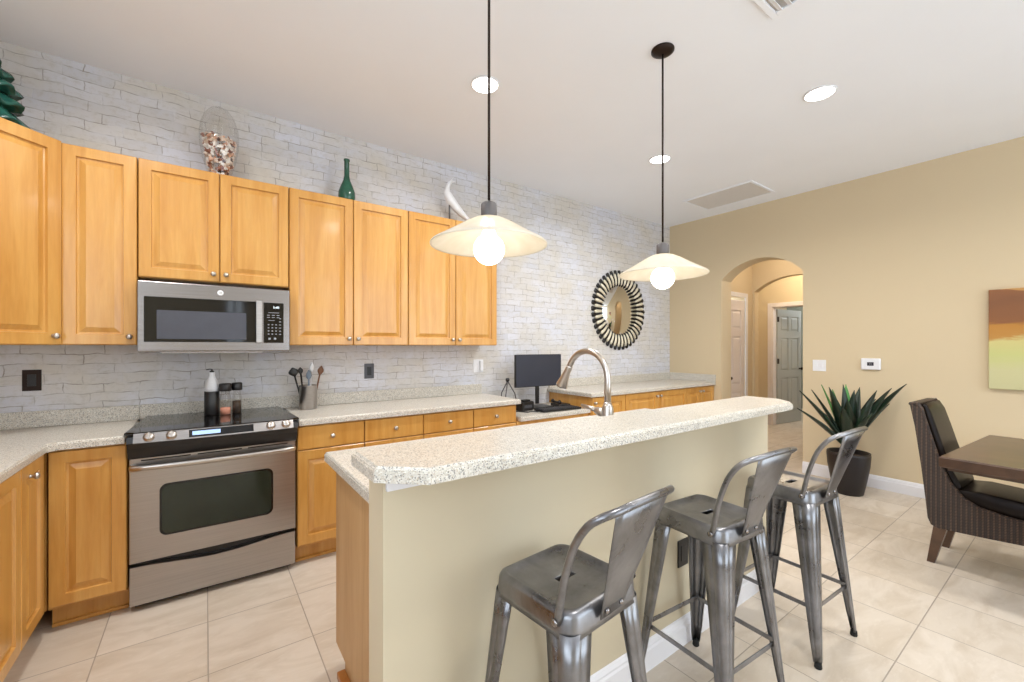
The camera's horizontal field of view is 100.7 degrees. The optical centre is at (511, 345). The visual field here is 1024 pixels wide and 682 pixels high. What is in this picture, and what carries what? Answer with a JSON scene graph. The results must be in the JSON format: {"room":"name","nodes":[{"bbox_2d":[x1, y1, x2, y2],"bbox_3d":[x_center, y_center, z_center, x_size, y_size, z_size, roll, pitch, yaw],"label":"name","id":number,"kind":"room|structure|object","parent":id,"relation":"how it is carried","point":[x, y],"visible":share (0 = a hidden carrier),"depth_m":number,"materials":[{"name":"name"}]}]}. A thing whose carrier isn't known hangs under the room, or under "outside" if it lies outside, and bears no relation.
{"room":"kitchen","nodes":[
{"label":"kitchen","id":0,"kind":"room"},
{"bbox_2d":[0,41,669,420],"bbox_3d":[-0.401,-0.145,4.092,6.830,3.030,0.100,0,0,-36],"label":"wall","id":1,"kind":"structure","parent":0,"point":[544,297],"depth_m":3.28,"materials":[{"name":"brick"}]},
{"bbox_2d":[0,117,60,344],"bbox_3d":[-2.615,-0.540,2.039,0.636,1.070,0.630,0,0,-36],"label":"upper cabinet","id":2,"kind":"object","parent":1,"relation":"attached to","point":[30,160],"visible":0.98,"depth_m":2.09,"materials":[{"name":"brown wood"}]},
{"bbox_2d":[0,59,30,128],"bbox_3d":[-2.583,-1.272,2.059,0.355,0.395,0.348,0,0,-36],"label":"tree","id":3,"kind":"object","parent":2,"relation":"on","point":[10,108],"visible":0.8,"depth_m":2.10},
{"bbox_2d":[22,370,41,390],"bbox_3d":[-2.686,0.192,2.372,0.074,0.118,0.008,0,0,-36],"label":"wall outlet","id":4,"kind":"object","parent":1,"relation":"attached to","point":[31,379],"visible":1,"depth_m":2.37,"materials":[{"name":"brown plastic"}]},
{"bbox_2d":[27,374,35,385],"bbox_3d":[-2.684,0.192,2.370,0.034,0.066,0.003,0,0,-36],"label":"socket","id":5,"kind":"object","parent":4,"relation":"attached to","point":[31,378],"depth_m":2.37,"materials":[{"name":"black plastic"}]},
{"bbox_2d":[0,405,138,429],"bbox_3d":[-2.014,0.410,1.443,0.910,0.090,2.300,0,0,-36],"label":"backsplash","id":6,"kind":"structure","parent":1,"relation":"attached to","point":[29,419],"depth_m":2.44,"materials":[{"name":"beige stone"}]},
{"bbox_2d":[61,143,140,344],"bbox_3d":[-2.331,-0.540,2.428,0.304,1.070,0.329,0,0,-36],"label":"upper cabinet","id":7,"kind":"object","parent":1,"relation":"attached to","point":[99,188],"visible":0.91,"depth_m":2.32,"materials":[{"name":"brown wood"}]},
{"bbox_2d":[138,158,287,289],"bbox_3d":[-1.895,-0.735,2.744,0.766,0.680,0.329,0,0,-36],"label":"upper cabinet","id":8,"kind":"object","parent":1,"relation":"attached to","point":[196,226],"visible":0.95,"depth_m":2.61,"materials":[{"name":"brown wood"}]},
{"bbox_2d":[137,280,289,352],"bbox_3d":[-1.865,-0.161,2.700,0.752,0.405,0.429,0,0,-36],"label":"microwave","id":9,"kind":"object","parent":8,"relation":"attached to","point":[171,317],"visible":1,"depth_m":2.52,"materials":[{"name":"grey metal"}]},
{"bbox_3d":[-1.901,-1.311,2.754,0.218,0.473,0.218,0,0,-36],"label":"glass jar","id":10,"kind":"object","parent":8,"relation":"on","visible":0},
{"bbox_2d":[200,131,236,174],"bbox_3d":[-1.897,-1.224,2.751,0.189,0.279,0.182,0,0,16],"label":"seashells","id":11,"kind":"object","parent":10,"relation":"in","point":[224,158],"visible":0.98,"depth_m":2.71},
{"bbox_2d":[286,187,407,344],"bbox_3d":[-1.241,-0.540,3.217,0.841,1.070,0.329,0,0,-36],"label":"upper cabinet","id":12,"kind":"object","parent":1,"relation":"attached to","point":[348,258],"visible":0.94,"depth_m":3.08,"materials":[{"name":"brown wood"}]},
{"bbox_2d":[338,158,354,199],"bbox_3d":[-1.250,-1.244,3.206,0.122,0.337,0.122,0,0,-36],"label":"glass bottle","id":13,"kind":"object","parent":12,"relation":"on","point":[346,190],"visible":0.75,"depth_m":3.17,"materials":[{"name":"green glass"}]},
{"bbox_2d":[364,363,373,378],"bbox_3d":[-1.169,0.205,3.470,0.078,0.122,0.008,0,0,-36],"label":"wall outlet","id":14,"kind":"object","parent":1,"relation":"attached to","point":[368,368],"visible":1,"depth_m":3.46,"materials":[{"name":"black plastic"}]},
{"bbox_2d":[367,367,371,374],"bbox_3d":[-1.167,0.205,3.468,0.036,0.070,0.003,0,0,-36],"label":"socket","id":15,"kind":"object","parent":14,"relation":"attached to","point":[369,369],"depth_m":3.47,"materials":[{"name":"black plastic"}]},
{"bbox_2d":[408,211,496,344],"bbox_3d":[-0.555,-0.540,3.713,0.843,1.070,0.329,0,0,-36],"label":"upper cabinet","id":16,"kind":"object","parent":1,"relation":"attached to","point":[452,299],"visible":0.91,"depth_m":3.54,"materials":[{"name":"brown wood"}]},
{"bbox_2d":[444,178,468,220],"bbox_3d":[-0.465,-1.283,3.774,0.311,0.416,0.090,0,0,-36],"label":"bird figurine","id":17,"kind":"object","parent":16,"relation":"on","point":[451,201],"visible":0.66,"depth_m":3.71,"materials":[{"name":"white ceramic"}]},
{"bbox_2d":[473,359,482,372],"bbox_3d":[-0.317,0.192,4.070,0.110,0.125,0.034,0,0,-36],"label":"wall outlet","id":18,"kind":"object","parent":1,"relation":"attached to","point":[478,363],"visible":1,"depth_m":4.07,"materials":[{"name":"white plastic"}]},
{"bbox_2d":[515,413,587,425],"bbox_3d":[0.229,0.714,4.100,0.874,0.133,0.626,0,0,-36],"label":"drawer unit","id":19,"kind":"object","parent":1,"relation":"attached to","point":[584,414],"visible":0.04,"depth_m":3.83,"materials":[{"name":"brown wood"}]},
{"bbox_2d":[516,402,589,421],"bbox_3d":[0.239,0.627,4.114,0.843,0.038,0.615,0,0,-36],"label":"countertop","id":20,"kind":"structure","parent":19,"relation":"on","point":[520,416],"depth_m":3.83,"materials":[{"name":"beige stone"}]},
{"bbox_2d":[501,378,515,398],"bbox_3d":[-0.053,0.456,4.110,0.178,0.295,0.166,0,0,-36],"label":"tripod","id":21,"kind":"object","parent":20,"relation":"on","point":[507,379],"visible":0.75,"depth_m":4.09,"materials":[{"name":"black plastic"}]},
{"bbox_2d":[516,399,533,410],"bbox_3d":[0.122,0.556,4.001,0.150,0.101,0.102,0,0,-43],"label":"box","id":22,"kind":"object","parent":20,"relation":"on","point":[526,404],"visible":0.8,"depth_m":3.96,"materials":[{"name":"black plastic"}]},
{"bbox_2d":[514,354,560,408],"bbox_3d":[0.266,0.345,4.229,0.570,0.524,0.200,0,0,-34],"label":"computer monitor","id":23,"kind":"object","parent":20,"relation":"on","point":[530,370],"visible":0.83,"depth_m":4.21,"materials":[{"name":"black plastic"}]},
{"bbox_2d":[534,405,580,412],"bbox_3d":[0.438,0.595,4.033,0.460,0.023,0.150,0,0,-33],"label":"keyboard","id":24,"kind":"object","parent":20,"relation":"on","point":[566,407],"visible":1,"depth_m":3.97,"materials":[{"name":"black plastic"}]},
{"bbox_2d":[551,399,569,405],"bbox_3d":[0.490,0.572,4.286,0.140,0.070,0.160,0,0,-24],"label":"desk telephone","id":25,"kind":"object","parent":20,"relation":"on","point":[555,403],"visible":0.83,"depth_m":4.25,"materials":[{"name":"black plastic"}]},
{"bbox_2d":[591,270,644,349],"bbox_3d":[1.343,-0.445,5.265,0.990,0.990,0.048,0,0,-36],"label":"sunburst mirror","id":26,"kind":"object","parent":1,"relation":"attached to","point":[618,313],"visible":0.99,"depth_m":5.24,"materials":[{"name":"black metal"}]},
{"bbox_2d":[602,284,636,335],"bbox_3d":[1.340,-0.445,5.269,0.670,0.670,0.006,0,0,-36],"label":"mirror glass","id":27,"kind":"object","parent":26,"relation":"attached to","point":[619,301],"depth_m":5.26,"materials":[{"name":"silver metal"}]},
{"bbox_2d":[548,372,715,387],"bbox_3d":[1.490,0.410,4.992,2.228,0.090,0.660,0,0,-36],"label":"backsplash","id":28,"kind":"structure","parent":1,"relation":"attached to","point":[667,375],"depth_m":5.42,"materials":[{"name":"beige stone"}]},
{"bbox_2d":[0,0,1023,226],"bbox_3d":[1.574,-1.710,1.262,6.710,0.100,7.000,0,0,-36],"label":"ceiling","id":29,"kind":"structure","parent":0,"point":[576,107],"depth_m":2.62,"materials":[{"name":"paint"}]},
{"bbox_2d":[471,75,499,93],"bbox_3d":[-0.171,-1.655,2.691,0.184,0.010,0.184,0,0,-36],"label":"recessed light","id":30,"kind":"object","parent":29,"relation":"in","point":[479,84],"visible":0.92,"depth_m":2.68,"materials":[{"name":"white plastic"}]},
{"bbox_2d":[430,0,547,264],"bbox_3d":[-0.094,-0.995,1.737,0.478,1.328,0.478,0,0,-36],"label":"pendant lamp","id":31,"kind":"object","parent":29,"relation":"hanging from","point":[488,237],"visible":1,"depth_m":1.73,"materials":[{"name":"white glass"}]},
{"bbox_2d":[481,200,496,215],"bbox_3d":[-0.094,-0.557,1.737,0.066,0.070,0.066,0,0,-36],"label":"socket","id":32,"kind":"object","parent":31,"relation":"attached to","point":[488,207],"depth_m":1.71,"materials":[{"name":"silver metal"}]},
{"bbox_2d":[649,154,670,163],"bbox_3d":[1.312,-1.655,3.764,0.184,0.010,0.184,0,0,-36],"label":"recessed light","id":33,"kind":"object","parent":29,"relation":"in","point":[657,159],"visible":0.94,"depth_m":3.75,"materials":[{"name":"white plastic"}]},
{"bbox_2d":[619,42,709,288],"bbox_3d":[0.845,-0.989,2.377,0.478,1.341,0.478,0,0,-36],"label":"pendant lamp","id":34,"kind":"object","parent":29,"relation":"hanging from","point":[661,269],"visible":1,"depth_m":2.35,"materials":[{"name":"white glass"}]},
{"bbox_2d":[656,242,668,253],"bbox_3d":[0.845,-0.544,2.377,0.066,0.070,0.066,0,0,-36],"label":"socket","id":35,"kind":"object","parent":34,"relation":"attached to","point":[661,248],"depth_m":2.35,"materials":[{"name":"silver metal"}]},
{"bbox_2d":[683,180,774,210],"bbox_3d":[2.390,-1.655,4.705,0.530,0.010,0.760,0,0,-36],"label":"ceiling vent","id":36,"kind":"object","parent":29,"relation":"in","point":[747,190],"visible":1,"depth_m":4.66,"materials":[{"name":"metal"}]},
{"bbox_2d":[753,0,804,18],"bbox_3d":[1.275,-1.650,1.889,0.360,0.020,0.365,0,0,-36],"label":"ceiling vent","id":37,"kind":"object","parent":29,"relation":"in","point":[772,8],"visible":1,"depth_m":2.06,"materials":[{"name":"metal"}]},
{"bbox_2d":[803,85,836,101],"bbox_3d":[2.021,-1.655,2.784,0.184,0.010,0.184,0,0,-36],"label":"recessed light","id":38,"kind":"object","parent":29,"relation":"in","point":[823,92],"visible":1,"depth_m":2.77,"materials":[{"name":"white plastic"}]},
{"bbox_2d":[3,408,1023,681],"bbox_3d":[3.646,1.420,3.627,12.840,0.100,8.400,0,0,-36],"label":"floor","id":39,"kind":"structure","parent":0,"point":[958,617],"depth_m":2.09,"materials":[{"name":"beige tile"}]},
{"bbox_2d":[0,470,20,681],"bbox_3d":[-2.061,0.932,1.300,0.662,0.876,0.621,0,0,-36],"label":"base cabinet","id":40,"kind":"object","parent":39,"relation":"on","point":[10,489],"visible":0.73,"depth_m":1.64,"materials":[{"name":"brown wood"}]},
{"bbox_2d":[21,455,43,649],"bbox_3d":[-2.334,0.932,1.678,0.662,0.876,0.303,0,0,-36],"label":"base cabinet","id":41,"kind":"object","parent":39,"relation":"on","point":[32,475],"visible":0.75,"depth_m":1.84,"materials":[{"name":"brown wood"}]},
{"bbox_2d":[44,452,47,611],"bbox_3d":[-2.633,0.932,2.062,0.628,0.876,0.568,0,0,-36],"label":"base cabinet","id":42,"kind":"object","parent":39,"relation":"on","point":[45,454],"visible":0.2,"depth_m":2.02,"materials":[{"name":"brown wood"}]},
{"bbox_2d":[48,442,130,627],"bbox_3d":[-2.252,0.932,2.322,0.280,0.876,0.593,0,0,-36],"label":"base cabinet","id":43,"kind":"object","parent":39,"relation":"on","point":[89,567],"visible":0.73,"depth_m":2.09,"materials":[{"name":"brown wood"}]},
{"bbox_2d":[124,406,298,606],"bbox_3d":[-1.778,0.902,2.572,0.796,0.936,0.708,0,0,-36],"label":"range","id":44,"kind":"object","parent":39,"relation":"on","point":[212,498],"visible":1,"depth_m":2.35,"materials":[{"name":"silver metal"}]},
{"bbox_2d":[124,406,298,435],"bbox_3d":[-1.792,0.445,2.591,0.796,0.017,0.650,0,0,-36],"label":"cooktop","id":45,"kind":"object","parent":44,"relation":"in","point":[158,425],"depth_m":2.48,"materials":[{"name":"black glass"}]},
{"bbox_2d":[204,369,219,415],"bbox_3d":[-1.901,0.289,2.686,0.080,0.293,0.080,0,0,-36],"label":"soap bottle","id":46,"kind":"object","parent":44,"relation":"on","point":[211,390],"visible":0.98,"depth_m":2.66,"materials":[{"name":"black plastic"}]},
{"bbox_2d":[219,383,231,414],"bbox_3d":[-1.827,0.337,2.702,0.071,0.198,0.071,0,0,-36],"label":"mill","id":47,"kind":"object","parent":44,"relation":"on","point":[222,386],"visible":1,"depth_m":2.68,"materials":[{"name":"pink glass"}]},
{"bbox_2d":[231,382,242,412],"bbox_3d":[-1.793,0.337,2.764,0.062,0.198,0.062,0,0,-36],"label":"mill","id":48,"kind":"object","parent":44,"relation":"on","point":[236,404],"visible":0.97,"depth_m":2.75,"materials":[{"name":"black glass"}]},
{"bbox_2d":[294,420,363,561],"bbox_3d":[-1.328,0.932,2.972,0.408,0.876,0.624,0,0,-36],"label":"base cabinet","id":49,"kind":"object","parent":39,"relation":"on","point":[315,480],"visible":0.44,"depth_m":2.70,"materials":[{"name":"brown wood"}]},
{"bbox_2d":[336,472,368,681],"bbox_3d":[0.293,0.932,2.188,2.163,0.876,0.708,0,0,-36],"label":"base cabinet","id":50,"kind":"object","parent":39,"relation":"on","point":[352,510],"visible":0.06,"depth_m":1.60,"materials":[{"name":"brown wood"}]},
{"bbox_2d":[324,408,649,502],"bbox_3d":[0.291,0.474,2.181,2.200,0.038,0.700,0,0,-36],"label":"countertop","id":51,"kind":"structure","parent":50,"relation":"on","point":[339,461],"depth_m":1.78,"materials":[{"name":"beige stone"}]},
{"bbox_2d":[556,348,613,415],"bbox_3d":[0.368,0.232,2.178,0.068,0.445,0.389,0,0,-36],"label":"faucet","id":52,"kind":"object","parent":51,"relation":"on","point":[607,409],"visible":0.87,"depth_m":2.08,"materials":[{"name":"silver metal"}]},
{"bbox_2d":[363,409,472,446],"bbox_3d":[-0.815,0.932,3.343,0.850,0.876,0.624,0,0,-36],"label":"base cabinet","id":53,"kind":"object","parent":39,"relation":"on","point":[377,431],"visible":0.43,"depth_m":3.08,"materials":[{"name":"brown wood"}]},
{"bbox_2d":[139,384,520,425],"bbox_3d":[-1.121,0.429,3.130,2.512,0.128,0.615,0,0,-36],"label":"countertop","id":54,"kind":"structure","parent":53,"relation":"on","point":[372,404],"depth_m":3.19,"materials":[{"name":"beige stone"}]},
{"bbox_2d":[299,384,316,409],"bbox_3d":[-1.480,0.369,3.076,0.124,0.172,0.124,0,0,-36],"label":"utensil crock","id":55,"kind":"object","parent":54,"relation":"on","point":[307,394],"visible":0.98,"depth_m":3.03,"materials":[{"name":"silver metal"}]},
{"bbox_2d":[288,367,298,392],"bbox_3d":[-1.542,0.298,3.032,0.102,0.291,0.031,0,0,-36],"label":"ladle","id":56,"kind":"object","parent":55,"relation":"in","point":[293,371],"visible":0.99,"depth_m":3.02,"materials":[{"name":"black plastic"}]},
{"bbox_2d":[288,367,298,375],"bbox_3d":[-1.556,0.184,3.021,0.067,0.063,0.031,0,0,-36],"label":"bowl","id":57,"kind":"object","parent":56,"relation":"on","point":[293,371],"depth_m":3.01,"materials":[{"name":"black plastic"}]},
{"bbox_2d":[298,367,302,385],"bbox_3d":[-1.529,0.298,3.082,0.051,0.289,0.019,0,0,-18],"label":"spoon","id":58,"kind":"object","parent":55,"relation":"in","point":[300,369],"visible":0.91,"depth_m":3.08,"materials":[{"name":"black plastic"}]},
{"bbox_2d":[306,370,311,385],"bbox_3d":[-1.463,0.307,3.052,0.030,0.270,0.028,0,0,5],"label":"spatula","id":59,"kind":"object","parent":55,"relation":"in","point":[308,374],"visible":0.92,"depth_m":3.05,"materials":[{"name":"blue plastic"}]},
{"bbox_2d":[309,362,313,385],"bbox_3d":[-1.472,0.280,3.112,0.036,0.325,0.025,0,0,-36],"label":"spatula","id":60,"kind":"object","parent":55,"relation":"in","point":[311,367],"visible":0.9,"depth_m":3.10,"materials":[{"name":"white plastic"}]},
{"bbox_2d":[317,366,323,388],"bbox_3d":[-1.424,0.294,3.112,0.078,0.299,0.020,0,0,-36],"label":"wooden spoon","id":61,"kind":"object","parent":55,"relation":"in","point":[320,369],"visible":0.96,"depth_m":3.11,"materials":[{"name":"brown wood"}]},
{"bbox_2d":[318,366,323,374],"bbox_3d":[-1.410,0.178,3.123,0.042,0.068,0.020,0,0,-36],"label":"bowl","id":62,"kind":"object","parent":61,"relation":"on","point":[320,370],"depth_m":3.11,"materials":[{"name":"brown wood"}]},
{"bbox_2d":[473,405,515,431],"bbox_3d":[-0.297,0.932,3.718,0.420,0.876,0.624,0,0,-36],"label":"base cabinet","id":63,"kind":"object","parent":39,"relation":"on","point":[487,418],"visible":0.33,"depth_m":3.48,"materials":[{"name":"brown wood"}]},
{"bbox_2d":[485,485,674,681],"bbox_3d":[0.176,0.862,1.186,0.406,1.015,0.477,0,0,-41],"label":"bar stool","id":64,"kind":"object","parent":39,"relation":"on","point":[569,592],"visible":1,"depth_m":1.08,"materials":[{"name":"grey metal"}]},
{"bbox_2d":[549,392,624,415],"bbox_3d":[0.798,0.932,4.483,0.488,0.876,0.669,0,0,-36],"label":"base cabinet","id":65,"kind":"object","parent":39,"relation":"on","point":[618,401],"visible":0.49,"depth_m":4.30,"materials":[{"name":"brown wood"}]},
{"bbox_2d":[624,388,685,410],"bbox_3d":[1.447,0.932,4.953,1.106,0.876,0.669,0,0,-36],"label":"base cabinet","id":66,"kind":"object","parent":39,"relation":"on","point":[673,397],"visible":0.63,"depth_m":4.68,"materials":[{"name":"brown wood"}]},
{"bbox_2d":[547,372,715,396],"bbox_3d":[1.482,0.429,4.986,2.248,0.128,0.660,0,0,-36],"label":"countertop","id":67,"kind":"structure","parent":66,"relation":"on","point":[634,383],"depth_m":5.02,"materials":[{"name":"beige stone"}]},
{"bbox_2d":[686,385,713,403],"bbox_3d":[2.145,0.932,5.458,0.611,0.876,0.669,0,0,-36],"label":"base cabinet","id":68,"kind":"object","parent":39,"relation":"on","point":[702,393],"visible":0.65,"depth_m":5.19,"materials":[{"name":"brown wood"}]},
{"bbox_2d":[641,446,796,681],"bbox_3d":[0.801,0.862,1.653,0.406,1.015,0.477,0,0,-32],"label":"bar stool","id":69,"kind":"object","parent":39,"relation":"on","point":[713,527],"visible":0.91,"depth_m":1.57,"materials":[{"name":"grey metal"}]},
{"bbox_2d":[735,426,867,669],"bbox_3d":[1.378,0.862,2.033,0.406,1.015,0.477,0,0,-33],"label":"bar stool","id":70,"kind":"object","parent":39,"relation":"on","point":[806,493],"visible":0.86,"depth_m":1.92,"materials":[{"name":"grey metal"}]},
{"bbox_2d":[797,384,906,496],"bbox_3d":[3.133,0.859,3.933,0.744,1.022,0.642,0,0,-36],"label":"agave","id":71,"kind":"object","parent":39,"relation":"on","point":[849,415],"visible":0.68,"depth_m":3.89,"materials":[{"name":"plant"}]},
{"bbox_2d":[908,398,1023,562],"bbox_3d":[2.951,0.866,2.595,0.428,1.009,0.690,0,0,-34],"label":"dining chair","id":72,"kind":"object","parent":39,"relation":"on","point":[955,501],"visible":0.92,"depth_m":2.63,"materials":[{"name":"brown wicker"}]},
{"bbox_2d":[922,400,973,489],"bbox_3d":[2.838,0.643,2.764,0.350,0.553,0.193,0,0,-34],"label":"cushion","id":73,"kind":"object","parent":72,"relation":"on","point":[944,437],"depth_m":2.71,"materials":[{"name":"black leather"}]},
{"bbox_2d":[959,480,1023,520],"bbox_3d":[3.006,0.938,2.513,0.384,0.137,0.492,0,0,-34],"label":"seat cushion","id":74,"kind":"object","parent":72,"relation":"on","point":[1000,499],"depth_m":2.51,"materials":[{"name":"black leather"}]},
{"bbox_2d":[939,435,1023,483],"bbox_3d":[3.331,0.995,1.935,1.100,0.750,1.750,0,0,-32],"label":"dining table","id":75,"kind":"object","parent":39,"relation":"on","point":[990,456],"visible":1,"depth_m":2.35,"materials":[{"name":"brown wood"}]},
{"bbox_3d":[-1.658,0.932,0.743,0.662,0.876,0.746,0,0,-36],"label":"base cabinet","id":76,"kind":"object","parent":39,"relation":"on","visible":0},
{"bbox_2d":[0,405,139,482],"bbox_3d":[-2.014,0.429,1.443,0.910,0.128,2.300,0,0,-36],"label":"countertop","id":77,"kind":"structure","parent":76,"relation":"on","point":[27,436],"depth_m":2.26,"materials":[{"name":"beige stone"}]},
{"bbox_2d":[369,415,767,681],"bbox_3d":[0.535,0.855,1.850,2.263,1.030,0.120,0,0,-36],"label":"wall","id":78,"kind":"structure","parent":0,"point":[438,553],"depth_m":1.37,"materials":[{"name":"beige paint"}]},
{"bbox_2d":[351,396,792,491],"bbox_3d":[0.569,0.345,1.773,2.324,0.090,0.295,0,0,-36],"label":"countertop","id":79,"kind":"structure","parent":78,"relation":"attached to","point":[404,466],"depth_m":1.35,"materials":[{"name":"beige stone"}]},
{"bbox_2d":[590,569,758,681],"bbox_3d":[0.621,1.309,1.828,2.150,0.122,0.016,0,0,-36],"label":"baseboard","id":80,"kind":"structure","parent":78,"relation":"attached to","point":[659,648],"depth_m":1.85,"materials":[{"name":"white paint"}]},
{"bbox_2d":[677,537,687,567],"bbox_3d":[0.789,0.952,1.955,0.078,0.122,0.008,0,0,-36],"label":"island outlet","id":81,"kind":"object","parent":78,"relation":"attached to","point":[682,545],"visible":0.97,"depth_m":1.95,"materials":[{"name":"black plastic"}]},
{"bbox_2d":[681,544,685,560],"bbox_3d":[0.790,0.952,1.953,0.036,0.070,0.003,0,0,-36],"label":"socket","id":82,"kind":"object","parent":81,"relation":"attached to","point":[683,546],"depth_m":1.95,"materials":[{"name":"black plastic"}]},
{"bbox_2d":[731,266,751,395],"bbox_3d":[3.055,-0.145,5.927,1.060,3.030,0.100,0,0,-36],"label":"wall","id":83,"kind":"structure","parent":0,"point":[742,283],"depth_m":6.13,"materials":[{"name":"beige paint"}]},
{"bbox_2d":[731,299,743,397],"bbox_3d":[2.998,0.360,5.810,0.790,2.000,0.083,0,0,-36],"label":"door","id":84,"kind":"structure","parent":83,"relation":"in","point":[737,307],"depth_m":5.94,"materials":[{"name":"white paint"}]},
{"bbox_2d":[731,291,747,395],"bbox_3d":[2.996,0.310,5.812,0.950,2.120,0.018,0,0,-36],"label":"trim","id":85,"kind":"structure","parent":83,"relation":"attached to","point":[737,294],"depth_m":6.06,"materials":[{"name":"white paint"}]},
{"bbox_2d":[731,260,802,396],"bbox_3d":[3.392,-0.145,6.468,0.120,3.030,2.900,0,0,-36],"label":"wall","id":86,"kind":"structure","parent":0,"point":[764,273],"depth_m":6.13,"materials":[{"name":"beige paint"}]},
{"bbox_2d":[758,275,802,397],"bbox_3d":[4.759,-0.145,7.087,0.120,3.030,2.300,0,0,-36],"label":"wall","id":87,"kind":"structure","parent":0,"point":[789,289],"depth_m":7.41,"materials":[{"name":"beige paint"}]},
{"bbox_2d":[768,301,802,424],"bbox_3d":[4.792,0.315,7.024,0.138,2.110,0.980,0,0,-36],"label":"trim","id":88,"kind":"structure","parent":87,"relation":"attached to","point":[772,307],"depth_m":7.34,"materials":[{"name":"white paint"}]},
{"bbox_2d":[776,309,802,423],"bbox_3d":[4.967,0.360,7.566,0.792,2.000,0.098,0,0,-30],"label":"door","id":89,"kind":"structure","parent":87,"relation":"in","point":[788,322],"depth_m":7.56,"materials":[{"name":"grey paint"}]},
{"bbox_2d":[787,307,802,408],"bbox_3d":[6.897,-0.145,8.634,0.100,3.030,2.300,0,0,-36],"label":"door frame","id":90,"kind":"structure","parent":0,"point":[790,308],"depth_m":9.30,"materials":[{"name":"grey paint"}]},
{"bbox_2d":[670,136,1023,488],"bbox_3d":[3.588,-0.145,4.202,0.240,3.030,4.400,0,0,-36],"label":"wall","id":91,"kind":"structure","parent":0,"point":[900,266],"depth_m":4.01,"materials":[{"name":"beige paint"}]},
{"bbox_2d":[813,360,825,370],"bbox_3d":[3.239,0.205,4.470,0.010,0.118,0.118,0,0,-36],"label":"light switch","id":92,"kind":"object","parent":91,"relation":"attached to","point":[818,365],"visible":1,"depth_m":4.47,"materials":[{"name":"white plastic"}]},
{"bbox_2d":[802,461,924,498],"bbox_3d":[4.693,1.309,2.456,0.016,0.122,5.275,0,0,-36],"label":"baseboard","id":93,"kind":"structure","parent":91,"relation":"attached to","point":[874,481],"depth_m":4.02,"materials":[{"name":"white paint"}]},
{"bbox_2d":[861,358,880,369],"bbox_3d":[3.483,0.175,4.116,0.030,0.110,0.150,0,0,-36],"label":"thermostat","id":94,"kind":"object","parent":91,"relation":"attached to","point":[866,363],"visible":1,"depth_m":4.10,"materials":[{"name":"white plastic"}]},
{"bbox_2d":[989,288,1023,389],"bbox_3d":[4.267,-0.055,3.028,0.034,0.810,1.150,0,0,-36],"label":"canvas painting","id":95,"kind":"object","parent":91,"relation":"attached to","point":[1006,306],"visible":1,"depth_m":3.41},
{"bbox_2d":[826,447,871,496],"bbox_3d":[3.140,1.177,3.958,0.332,0.385,0.332,0,0,-36],"label":"pot","id":96,"kind":"object","parent":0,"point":[854,480],"depth_m":3.84,"materials":[{"name":"brown ceramic"}]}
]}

